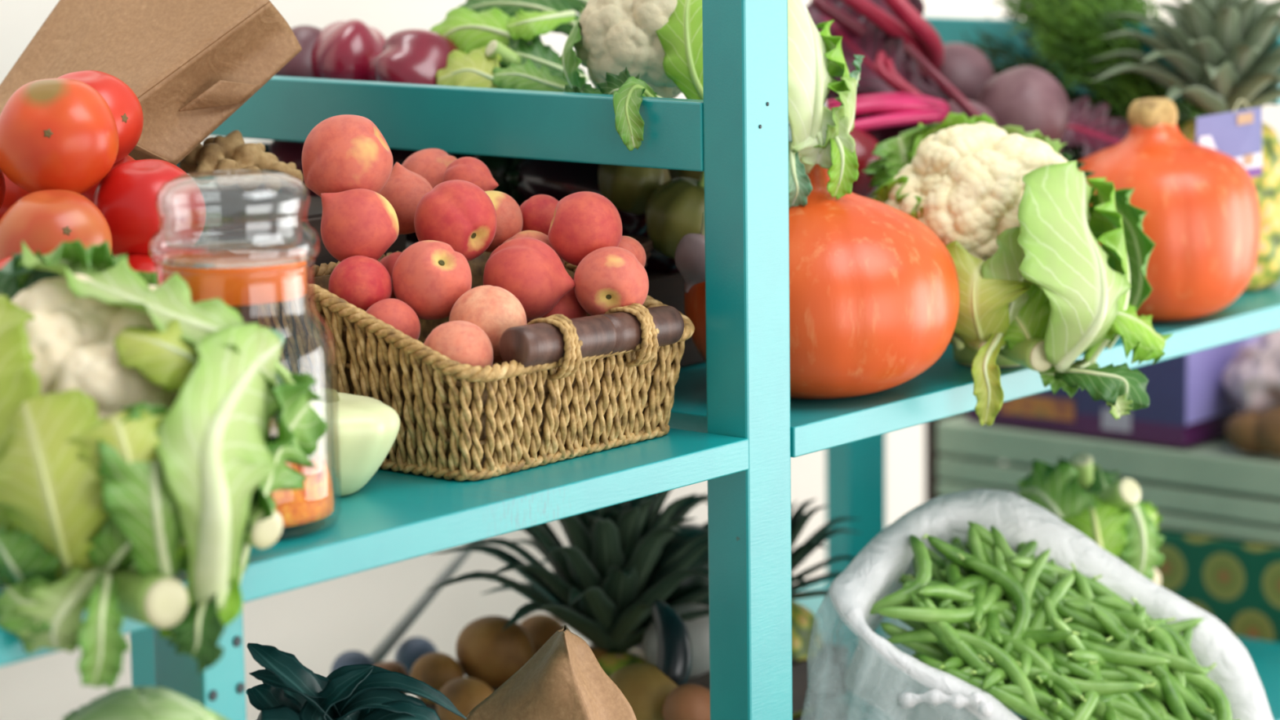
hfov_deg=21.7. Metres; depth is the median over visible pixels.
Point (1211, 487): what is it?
plastic crate
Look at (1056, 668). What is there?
bean
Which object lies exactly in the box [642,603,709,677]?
turnip
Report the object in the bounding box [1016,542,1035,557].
bean
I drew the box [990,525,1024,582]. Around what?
bean
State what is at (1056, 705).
bean
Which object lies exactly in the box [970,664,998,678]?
bean
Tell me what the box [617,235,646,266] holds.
peach
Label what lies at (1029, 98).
beetroot
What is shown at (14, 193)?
tomato
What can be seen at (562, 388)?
basket
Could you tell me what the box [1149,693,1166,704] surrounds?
bean
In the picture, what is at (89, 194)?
tomato
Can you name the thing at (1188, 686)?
bean
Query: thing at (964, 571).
bean
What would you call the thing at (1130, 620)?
bean
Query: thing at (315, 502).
spice
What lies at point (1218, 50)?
pineapple
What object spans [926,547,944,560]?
bean
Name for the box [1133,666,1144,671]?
bean
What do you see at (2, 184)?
tomato
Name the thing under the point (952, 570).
bean
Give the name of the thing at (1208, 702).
bean
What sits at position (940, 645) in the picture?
bean
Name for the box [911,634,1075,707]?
bean
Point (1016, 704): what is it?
bean
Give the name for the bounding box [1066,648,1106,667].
bean
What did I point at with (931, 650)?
bean
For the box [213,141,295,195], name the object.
aubergine
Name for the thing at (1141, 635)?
bean
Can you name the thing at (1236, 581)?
carton
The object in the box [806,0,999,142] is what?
beetroot
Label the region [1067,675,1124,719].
bean
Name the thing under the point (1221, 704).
bean
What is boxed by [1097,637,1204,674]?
bean
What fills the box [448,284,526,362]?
peach
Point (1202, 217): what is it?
pumpkin
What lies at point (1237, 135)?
label card
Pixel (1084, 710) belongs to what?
bean
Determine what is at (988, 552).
bean
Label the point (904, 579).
bean
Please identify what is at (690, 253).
turnip
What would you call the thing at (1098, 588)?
bean
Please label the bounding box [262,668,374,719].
leeks
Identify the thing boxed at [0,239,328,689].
cauliflower
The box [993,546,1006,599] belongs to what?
bean
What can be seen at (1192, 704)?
bean
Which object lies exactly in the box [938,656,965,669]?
bean
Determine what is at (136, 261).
tomato
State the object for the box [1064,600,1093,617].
bean
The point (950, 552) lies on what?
bean
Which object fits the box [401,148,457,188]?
peach
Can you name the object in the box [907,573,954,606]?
bean
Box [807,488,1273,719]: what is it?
sack
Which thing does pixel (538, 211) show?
peach
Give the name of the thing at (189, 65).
paper bag
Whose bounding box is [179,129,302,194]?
ginger root
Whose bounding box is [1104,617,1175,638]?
bean
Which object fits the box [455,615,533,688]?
potato
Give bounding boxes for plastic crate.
[937,413,1279,545]
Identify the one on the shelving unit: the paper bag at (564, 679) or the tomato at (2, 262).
the paper bag at (564, 679)
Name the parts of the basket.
handle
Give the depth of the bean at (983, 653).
2.72 m
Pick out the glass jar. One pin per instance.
(237, 274)
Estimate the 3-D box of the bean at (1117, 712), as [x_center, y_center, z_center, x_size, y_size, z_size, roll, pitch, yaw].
[0.416,0.283,2.749,0.154,0.059,0.032,2,10,15]
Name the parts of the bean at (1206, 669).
stem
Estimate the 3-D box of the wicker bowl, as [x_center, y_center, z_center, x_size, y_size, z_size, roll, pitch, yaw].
[-0.033,-0.076,2.683,0.088,0.041,0.088,-6,11,-29]
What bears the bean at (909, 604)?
in the sack
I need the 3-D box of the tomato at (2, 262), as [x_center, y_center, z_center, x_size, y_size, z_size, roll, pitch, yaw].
[-0.417,-0.040,2.262,0.068,0.062,0.068,3,10,21]
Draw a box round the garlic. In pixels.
[1221,329,1279,413]
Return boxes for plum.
[330,650,374,672]
[394,636,437,675]
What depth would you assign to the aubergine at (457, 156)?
2.93 m
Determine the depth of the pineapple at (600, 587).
2.94 m
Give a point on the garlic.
(1251, 379)
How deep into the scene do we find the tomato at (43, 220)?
2.29 m
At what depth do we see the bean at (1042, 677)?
2.72 m
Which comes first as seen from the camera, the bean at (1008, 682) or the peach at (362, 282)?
the peach at (362, 282)
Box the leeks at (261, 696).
[245,665,439,719]
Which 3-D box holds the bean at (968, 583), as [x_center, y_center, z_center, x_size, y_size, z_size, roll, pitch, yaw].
[0.289,0.202,2.782,0.127,0.048,0.024,-7,12,-35]
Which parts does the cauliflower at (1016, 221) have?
cut stem, cut stem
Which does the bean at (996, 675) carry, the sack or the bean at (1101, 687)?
the bean at (1101, 687)
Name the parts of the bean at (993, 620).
stem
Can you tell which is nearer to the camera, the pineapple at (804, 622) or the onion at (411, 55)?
the onion at (411, 55)
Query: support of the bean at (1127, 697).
on the bean
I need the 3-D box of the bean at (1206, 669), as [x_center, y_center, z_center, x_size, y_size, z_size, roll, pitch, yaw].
[0.427,0.273,2.799,0.126,0.027,0.015,-3,10,-13]
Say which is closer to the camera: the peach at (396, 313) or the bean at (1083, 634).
the peach at (396, 313)
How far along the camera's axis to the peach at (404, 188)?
2.51 m
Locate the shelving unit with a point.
(735, 426)
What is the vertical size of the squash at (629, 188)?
0.063 m
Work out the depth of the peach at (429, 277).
2.40 m
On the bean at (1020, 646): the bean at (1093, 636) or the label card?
the bean at (1093, 636)
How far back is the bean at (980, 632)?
2.75 m
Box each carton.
[967,334,1259,448]
[1155,528,1279,643]
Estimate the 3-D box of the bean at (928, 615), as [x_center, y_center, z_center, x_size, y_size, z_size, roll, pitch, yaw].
[0.261,0.197,2.748,0.159,0.035,0.038,-9,13,-41]
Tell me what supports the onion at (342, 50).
on the shelving unit
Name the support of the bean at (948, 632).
on the bean at (1020, 646)
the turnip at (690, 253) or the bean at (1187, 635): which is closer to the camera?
the turnip at (690, 253)
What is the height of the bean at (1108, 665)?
0.029 m
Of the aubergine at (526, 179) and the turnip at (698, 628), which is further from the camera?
the turnip at (698, 628)
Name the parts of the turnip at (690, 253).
stem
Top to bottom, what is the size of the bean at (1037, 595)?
0.074 m
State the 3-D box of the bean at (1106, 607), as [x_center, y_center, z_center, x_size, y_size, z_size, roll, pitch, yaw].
[0.419,0.225,2.834,0.087,0.050,0.045,-8,12,-35]
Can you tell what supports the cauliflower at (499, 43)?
on the shelving unit
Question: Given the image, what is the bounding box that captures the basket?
[256,250,694,480]
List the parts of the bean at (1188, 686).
stem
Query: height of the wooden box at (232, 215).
0.156 m
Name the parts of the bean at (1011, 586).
stem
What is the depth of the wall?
3.79 m
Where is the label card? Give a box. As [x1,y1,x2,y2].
[1195,99,1262,177]
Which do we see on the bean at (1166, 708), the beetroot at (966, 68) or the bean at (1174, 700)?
the bean at (1174, 700)
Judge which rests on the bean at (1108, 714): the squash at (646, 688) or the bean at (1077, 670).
the bean at (1077, 670)
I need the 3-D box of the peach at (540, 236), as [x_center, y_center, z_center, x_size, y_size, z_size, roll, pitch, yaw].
[-0.084,-0.072,2.522,0.053,0.053,0.053,-6,11,-29]
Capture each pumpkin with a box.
[684,164,959,399]
[1077,97,1260,321]
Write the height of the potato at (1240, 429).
0.046 m
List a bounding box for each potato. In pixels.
[375,661,409,694]
[409,652,464,704]
[435,677,493,719]
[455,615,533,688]
[519,613,564,654]
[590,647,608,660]
[662,683,710,719]
[1225,411,1266,453]
[1255,407,1279,456]
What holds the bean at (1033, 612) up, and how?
on the bean
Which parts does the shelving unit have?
post, post, rail, post, post, rail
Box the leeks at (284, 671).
[246,643,362,719]
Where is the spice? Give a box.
[270,451,333,527]
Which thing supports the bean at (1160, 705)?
on the bean at (1170, 717)
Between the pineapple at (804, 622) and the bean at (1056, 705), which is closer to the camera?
the bean at (1056, 705)
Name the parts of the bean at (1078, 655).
stem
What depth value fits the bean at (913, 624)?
2.76 m
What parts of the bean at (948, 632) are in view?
stem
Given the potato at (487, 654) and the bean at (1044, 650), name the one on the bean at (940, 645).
the bean at (1044, 650)
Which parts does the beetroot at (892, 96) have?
stem, stem, stem, stem, stem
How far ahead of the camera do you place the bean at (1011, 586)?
2.77 m
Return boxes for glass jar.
[148,169,341,541]
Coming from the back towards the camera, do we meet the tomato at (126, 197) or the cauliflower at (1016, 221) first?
the cauliflower at (1016, 221)
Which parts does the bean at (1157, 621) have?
stem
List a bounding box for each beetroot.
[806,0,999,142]
[808,0,995,102]
[903,43,1130,158]
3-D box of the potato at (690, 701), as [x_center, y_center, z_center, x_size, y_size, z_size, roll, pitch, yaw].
[0.042,0.290,2.760,0.046,0.044,0.045,7,12,39]
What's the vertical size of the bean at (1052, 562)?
0.051 m
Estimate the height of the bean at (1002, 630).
0.099 m
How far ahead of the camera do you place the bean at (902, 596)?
2.74 m
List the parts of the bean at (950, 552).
stem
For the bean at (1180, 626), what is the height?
0.064 m
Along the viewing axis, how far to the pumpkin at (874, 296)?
2.60 m
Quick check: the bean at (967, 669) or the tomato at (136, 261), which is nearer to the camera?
the tomato at (136, 261)
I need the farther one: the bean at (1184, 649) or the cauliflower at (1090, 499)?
the cauliflower at (1090, 499)
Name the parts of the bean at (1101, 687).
stem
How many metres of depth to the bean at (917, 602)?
2.72 m
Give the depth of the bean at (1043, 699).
2.71 m
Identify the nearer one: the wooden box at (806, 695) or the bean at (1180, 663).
the bean at (1180, 663)
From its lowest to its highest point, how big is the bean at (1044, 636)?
0.035 m
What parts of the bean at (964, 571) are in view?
stem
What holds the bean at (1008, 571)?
on the bean
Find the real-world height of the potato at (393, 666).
0.038 m
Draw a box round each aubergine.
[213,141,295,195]
[269,140,320,197]
[390,148,417,161]
[392,160,418,244]
[447,152,520,207]
[502,157,648,237]
[644,236,679,274]
[651,600,692,686]
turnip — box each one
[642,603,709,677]
[675,211,705,293]
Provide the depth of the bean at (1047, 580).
2.81 m
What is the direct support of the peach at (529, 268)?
in the basket
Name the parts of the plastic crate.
corner post, board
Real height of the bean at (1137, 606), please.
0.071 m
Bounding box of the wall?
[0,0,1279,719]
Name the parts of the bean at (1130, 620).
stem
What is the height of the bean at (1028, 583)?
0.101 m
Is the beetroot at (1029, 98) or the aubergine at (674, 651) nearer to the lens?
the aubergine at (674, 651)
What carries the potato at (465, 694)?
on the wooden box at (806, 695)
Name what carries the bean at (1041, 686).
in the sack
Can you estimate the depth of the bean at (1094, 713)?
2.73 m
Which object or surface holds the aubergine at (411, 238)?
on the wooden box at (668, 289)
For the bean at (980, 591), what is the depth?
2.75 m
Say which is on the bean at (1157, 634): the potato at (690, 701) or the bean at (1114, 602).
the bean at (1114, 602)
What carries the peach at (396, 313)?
in the basket
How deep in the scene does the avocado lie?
2.82 m
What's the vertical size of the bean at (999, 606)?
0.022 m
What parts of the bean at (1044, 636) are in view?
stem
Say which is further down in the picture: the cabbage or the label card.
the cabbage
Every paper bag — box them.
[0,0,302,165]
[463,625,636,719]
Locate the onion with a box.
[848,126,880,196]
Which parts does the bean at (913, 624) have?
stem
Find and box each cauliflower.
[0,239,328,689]
[429,0,589,92]
[559,0,864,208]
[862,112,1173,426]
[1016,453,1164,586]
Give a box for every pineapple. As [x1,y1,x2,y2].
[426,489,799,676]
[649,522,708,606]
[703,498,861,718]
[1083,0,1279,291]
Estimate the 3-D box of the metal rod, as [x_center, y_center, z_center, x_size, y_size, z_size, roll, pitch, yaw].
[-0.213,0.237,3.125,0.015,0.163,0.277,6,12,35]
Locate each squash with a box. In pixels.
[268,387,399,497]
[598,164,670,214]
[608,662,678,719]
[645,171,704,259]
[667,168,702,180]
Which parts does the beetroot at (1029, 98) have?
stem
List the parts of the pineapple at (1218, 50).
crown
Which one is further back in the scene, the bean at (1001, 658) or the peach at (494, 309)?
the bean at (1001, 658)
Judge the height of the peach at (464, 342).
0.051 m
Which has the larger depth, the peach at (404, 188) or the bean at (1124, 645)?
the bean at (1124, 645)
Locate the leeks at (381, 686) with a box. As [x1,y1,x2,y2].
[326,664,466,719]
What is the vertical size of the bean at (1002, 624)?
0.091 m
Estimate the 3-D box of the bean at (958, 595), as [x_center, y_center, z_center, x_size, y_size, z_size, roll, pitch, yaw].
[0.278,0.231,2.755,0.118,0.103,0.037,-4,10,-17]
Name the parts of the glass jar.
lid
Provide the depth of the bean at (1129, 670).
2.76 m
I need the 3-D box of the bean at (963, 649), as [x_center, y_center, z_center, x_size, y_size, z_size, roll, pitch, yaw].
[0.260,0.227,2.725,0.099,0.081,0.016,7,12,38]
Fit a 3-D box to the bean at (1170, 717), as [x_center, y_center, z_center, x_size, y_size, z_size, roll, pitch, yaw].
[0.418,0.283,2.767,0.134,0.071,0.020,6,12,36]
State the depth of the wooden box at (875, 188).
3.16 m
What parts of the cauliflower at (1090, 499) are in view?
cut stem, cut stem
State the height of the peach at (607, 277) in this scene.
0.056 m
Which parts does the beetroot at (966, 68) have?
stem, stem, stem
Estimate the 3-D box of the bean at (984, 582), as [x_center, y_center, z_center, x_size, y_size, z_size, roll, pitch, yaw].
[0.289,0.229,2.755,0.019,0.103,0.086,-3,10,-12]
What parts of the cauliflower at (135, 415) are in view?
cut stem, cut stem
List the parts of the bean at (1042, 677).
stem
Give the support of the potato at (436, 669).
in the wooden box at (806, 695)
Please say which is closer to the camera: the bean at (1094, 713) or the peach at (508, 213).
the peach at (508, 213)
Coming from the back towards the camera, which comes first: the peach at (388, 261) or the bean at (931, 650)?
the bean at (931, 650)
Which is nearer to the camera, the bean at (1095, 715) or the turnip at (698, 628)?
the bean at (1095, 715)
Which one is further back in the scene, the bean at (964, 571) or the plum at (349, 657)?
the plum at (349, 657)
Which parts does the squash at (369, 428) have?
stem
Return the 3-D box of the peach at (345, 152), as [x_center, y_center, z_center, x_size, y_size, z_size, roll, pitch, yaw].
[-0.217,-0.148,2.470,0.067,0.067,0.067,-8,12,-39]
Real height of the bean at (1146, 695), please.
0.042 m
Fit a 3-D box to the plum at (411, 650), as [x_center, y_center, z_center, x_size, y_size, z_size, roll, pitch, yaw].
[-0.209,0.281,3.120,0.042,0.044,0.042,7,12,39]
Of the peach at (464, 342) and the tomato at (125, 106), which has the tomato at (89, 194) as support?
the tomato at (125, 106)
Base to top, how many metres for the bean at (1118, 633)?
0.095 m
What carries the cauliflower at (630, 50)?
on the shelving unit
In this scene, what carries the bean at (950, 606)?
on the bean
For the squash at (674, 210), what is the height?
0.077 m
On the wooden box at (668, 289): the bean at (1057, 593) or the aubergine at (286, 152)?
the aubergine at (286, 152)
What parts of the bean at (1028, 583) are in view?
stem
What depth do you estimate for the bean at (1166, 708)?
2.77 m
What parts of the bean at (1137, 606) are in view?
stem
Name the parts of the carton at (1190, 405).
picture panel, panel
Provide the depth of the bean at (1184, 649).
2.81 m
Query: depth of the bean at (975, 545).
2.79 m
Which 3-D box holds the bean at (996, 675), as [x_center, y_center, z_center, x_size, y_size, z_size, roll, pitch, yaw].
[0.318,0.263,2.721,0.093,0.030,0.034,-3,10,-13]
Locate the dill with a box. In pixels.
[990,0,1209,128]
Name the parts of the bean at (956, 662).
stem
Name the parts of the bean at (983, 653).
stem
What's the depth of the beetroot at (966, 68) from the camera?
3.12 m
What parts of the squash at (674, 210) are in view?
stem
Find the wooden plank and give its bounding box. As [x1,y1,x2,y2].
[924,412,999,502]
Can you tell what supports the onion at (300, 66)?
on the shelving unit
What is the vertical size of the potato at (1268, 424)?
0.054 m
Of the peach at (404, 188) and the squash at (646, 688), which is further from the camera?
the squash at (646, 688)
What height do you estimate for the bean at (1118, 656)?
0.042 m
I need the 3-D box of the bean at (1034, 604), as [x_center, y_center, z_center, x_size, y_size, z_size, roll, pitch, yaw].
[0.359,0.226,2.790,0.149,0.056,0.038,-2,9,-6]
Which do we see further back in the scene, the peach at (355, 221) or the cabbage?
the peach at (355, 221)
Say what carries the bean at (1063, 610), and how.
on the bean at (1137, 606)
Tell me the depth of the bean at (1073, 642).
2.75 m
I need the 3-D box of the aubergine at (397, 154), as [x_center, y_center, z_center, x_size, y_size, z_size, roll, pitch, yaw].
[-0.253,-0.181,3.021,0.169,0.071,0.069,0,9,2]
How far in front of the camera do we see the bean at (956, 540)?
2.83 m
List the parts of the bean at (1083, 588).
stem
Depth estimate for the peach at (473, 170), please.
2.56 m
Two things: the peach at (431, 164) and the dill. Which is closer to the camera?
the peach at (431, 164)
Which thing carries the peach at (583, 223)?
in the basket
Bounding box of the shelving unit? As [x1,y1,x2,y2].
[0,0,1279,719]
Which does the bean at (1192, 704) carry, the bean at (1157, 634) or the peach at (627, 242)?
the bean at (1157, 634)
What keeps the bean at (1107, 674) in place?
on the bean at (1108, 665)
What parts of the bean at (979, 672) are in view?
stem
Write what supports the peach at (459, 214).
in the basket
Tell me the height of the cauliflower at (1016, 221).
0.232 m
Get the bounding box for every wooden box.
[111,186,406,324]
[406,242,705,367]
[417,642,847,719]
[866,186,879,199]
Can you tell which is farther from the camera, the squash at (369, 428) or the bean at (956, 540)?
the bean at (956, 540)
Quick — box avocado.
[475,155,513,196]
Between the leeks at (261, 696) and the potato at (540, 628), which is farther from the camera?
the potato at (540, 628)
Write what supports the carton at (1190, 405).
on the plastic crate
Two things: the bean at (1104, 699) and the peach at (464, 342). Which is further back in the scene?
the bean at (1104, 699)
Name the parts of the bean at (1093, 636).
stem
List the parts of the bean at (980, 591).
stem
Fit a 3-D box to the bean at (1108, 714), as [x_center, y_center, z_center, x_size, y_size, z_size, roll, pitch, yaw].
[0.365,0.260,2.755,0.034,0.074,0.107,-9,12,-40]
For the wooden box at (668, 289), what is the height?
0.081 m
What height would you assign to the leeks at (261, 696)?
0.173 m
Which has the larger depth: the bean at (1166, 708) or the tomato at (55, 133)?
the bean at (1166, 708)
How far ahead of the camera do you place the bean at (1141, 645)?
2.78 m
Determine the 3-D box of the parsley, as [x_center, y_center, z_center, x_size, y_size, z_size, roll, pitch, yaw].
[0.413,-0.270,3.382,0.202,0.196,0.246,-10,13,-43]
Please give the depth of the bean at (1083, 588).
2.81 m
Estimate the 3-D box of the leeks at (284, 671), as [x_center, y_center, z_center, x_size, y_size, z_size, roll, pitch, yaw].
[-0.220,0.298,2.374,0.135,0.190,0.077,-4,10,-17]
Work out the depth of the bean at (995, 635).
2.73 m
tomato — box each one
[0,78,118,194]
[0,168,5,208]
[0,173,31,219]
[0,189,112,260]
[0,255,13,269]
[57,70,143,164]
[80,155,134,200]
[91,159,205,256]
[127,253,164,286]
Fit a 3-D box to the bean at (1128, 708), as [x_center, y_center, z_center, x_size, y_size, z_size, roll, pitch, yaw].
[0.392,0.310,2.746,0.141,0.079,0.034,0,9,3]
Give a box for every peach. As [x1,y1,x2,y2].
[301,114,393,196]
[320,188,399,262]
[328,255,392,311]
[365,298,420,340]
[378,161,432,234]
[378,252,401,298]
[391,240,471,319]
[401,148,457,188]
[413,179,497,261]
[423,320,493,367]
[443,156,498,191]
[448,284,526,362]
[483,237,575,320]
[484,190,523,252]
[502,230,564,267]
[520,194,558,235]
[526,277,586,324]
[547,191,622,266]
[573,246,648,315]
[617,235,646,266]
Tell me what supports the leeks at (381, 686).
on the shelving unit
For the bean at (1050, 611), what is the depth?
2.77 m
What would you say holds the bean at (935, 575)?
on the bean at (913, 624)
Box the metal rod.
[368,544,472,665]
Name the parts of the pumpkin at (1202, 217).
stem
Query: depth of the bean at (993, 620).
2.75 m
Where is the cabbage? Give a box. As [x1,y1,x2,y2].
[62,686,227,719]
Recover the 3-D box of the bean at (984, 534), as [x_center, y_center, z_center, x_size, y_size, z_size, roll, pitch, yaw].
[0.336,0.173,2.827,0.125,0.084,0.018,-4,10,-19]
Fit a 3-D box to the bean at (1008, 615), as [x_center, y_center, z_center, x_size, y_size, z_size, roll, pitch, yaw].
[0.274,0.206,2.763,0.119,0.056,0.036,-1,9,-4]
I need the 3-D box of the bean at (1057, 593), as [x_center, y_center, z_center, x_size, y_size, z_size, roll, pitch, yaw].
[0.333,0.222,2.768,0.020,0.068,0.135,4,10,26]
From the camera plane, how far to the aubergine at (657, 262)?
2.79 m
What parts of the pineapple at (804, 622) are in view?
crown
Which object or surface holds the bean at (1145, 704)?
in the sack
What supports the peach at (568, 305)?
in the basket
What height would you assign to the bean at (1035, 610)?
0.016 m
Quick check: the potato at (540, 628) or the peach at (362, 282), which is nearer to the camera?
the peach at (362, 282)
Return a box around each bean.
[866,534,931,618]
[873,581,1003,623]
[880,622,951,662]
[887,627,1039,719]
[898,605,1072,629]
[899,573,914,584]
[900,541,924,607]
[902,579,1031,630]
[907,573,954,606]
[910,592,968,666]
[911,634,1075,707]
[915,654,1052,719]
[917,583,1007,623]
[918,595,1004,685]
[921,533,1037,572]
[921,595,1097,675]
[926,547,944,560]
[930,558,999,661]
[931,560,946,582]
[934,597,970,632]
[934,642,1097,719]
[937,574,991,608]
[938,569,986,636]
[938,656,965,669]
[943,542,998,645]
[950,608,1063,626]
[951,537,975,574]
[951,624,1079,644]
[952,601,1012,710]
[954,603,993,662]
[958,553,1031,654]
[958,564,1102,598]
[959,666,1047,715]
[964,600,1016,613]
[965,543,1088,599]
[967,524,1001,600]
[968,520,1017,556]
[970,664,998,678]
[971,584,988,628]
[976,572,997,645]
[980,539,1013,601]
[982,665,1082,700]
[988,627,1001,643]
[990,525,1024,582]
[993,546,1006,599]
[995,684,1075,719]
[999,626,1053,693]
[1000,620,1011,630]
[1000,647,1154,695]
[1006,568,1015,579]
[1010,555,1123,599]
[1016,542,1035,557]
[1018,573,1075,677]
[1021,548,1086,702]
[1021,568,1110,636]
[1022,571,1063,620]
[1030,606,1035,620]
[1031,595,1142,641]
[1032,680,1063,719]
[1035,643,1106,680]
[1035,671,1048,683]
[1037,643,1054,687]
[1042,595,1070,653]
[1048,558,1057,577]
[1048,692,1151,719]
[1049,697,1063,712]
[1050,662,1062,674]
[1051,616,1087,652]
[1062,610,1155,632]
[1062,653,1155,688]
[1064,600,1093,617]
[1065,622,1112,642]
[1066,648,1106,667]
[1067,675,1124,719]
[1070,562,1094,600]
[1070,649,1102,719]
[1071,693,1119,714]
[1076,635,1170,666]
[1078,630,1097,643]
[1090,711,1173,715]
[1091,606,1204,694]
[1092,595,1176,648]
[1092,664,1100,719]
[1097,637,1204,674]
[1098,604,1115,611]
[1099,668,1151,681]
[1102,635,1166,719]
[1102,701,1115,719]
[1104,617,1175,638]
[1112,606,1145,650]
[1112,611,1215,719]
[1113,707,1239,719]
[1115,664,1216,719]
[1120,609,1185,687]
[1120,693,1149,719]
[1130,597,1152,646]
[1133,640,1189,713]
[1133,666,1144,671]
[1139,632,1151,697]
[1140,688,1151,701]
[1148,617,1198,664]
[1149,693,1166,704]
[1150,697,1168,719]
[1151,640,1192,719]
[1151,703,1178,719]
[1164,705,1195,719]
[1167,617,1203,633]
[1182,626,1192,645]
[1183,671,1232,719]
[1185,681,1213,712]
[1198,693,1216,716]
[1201,662,1216,675]

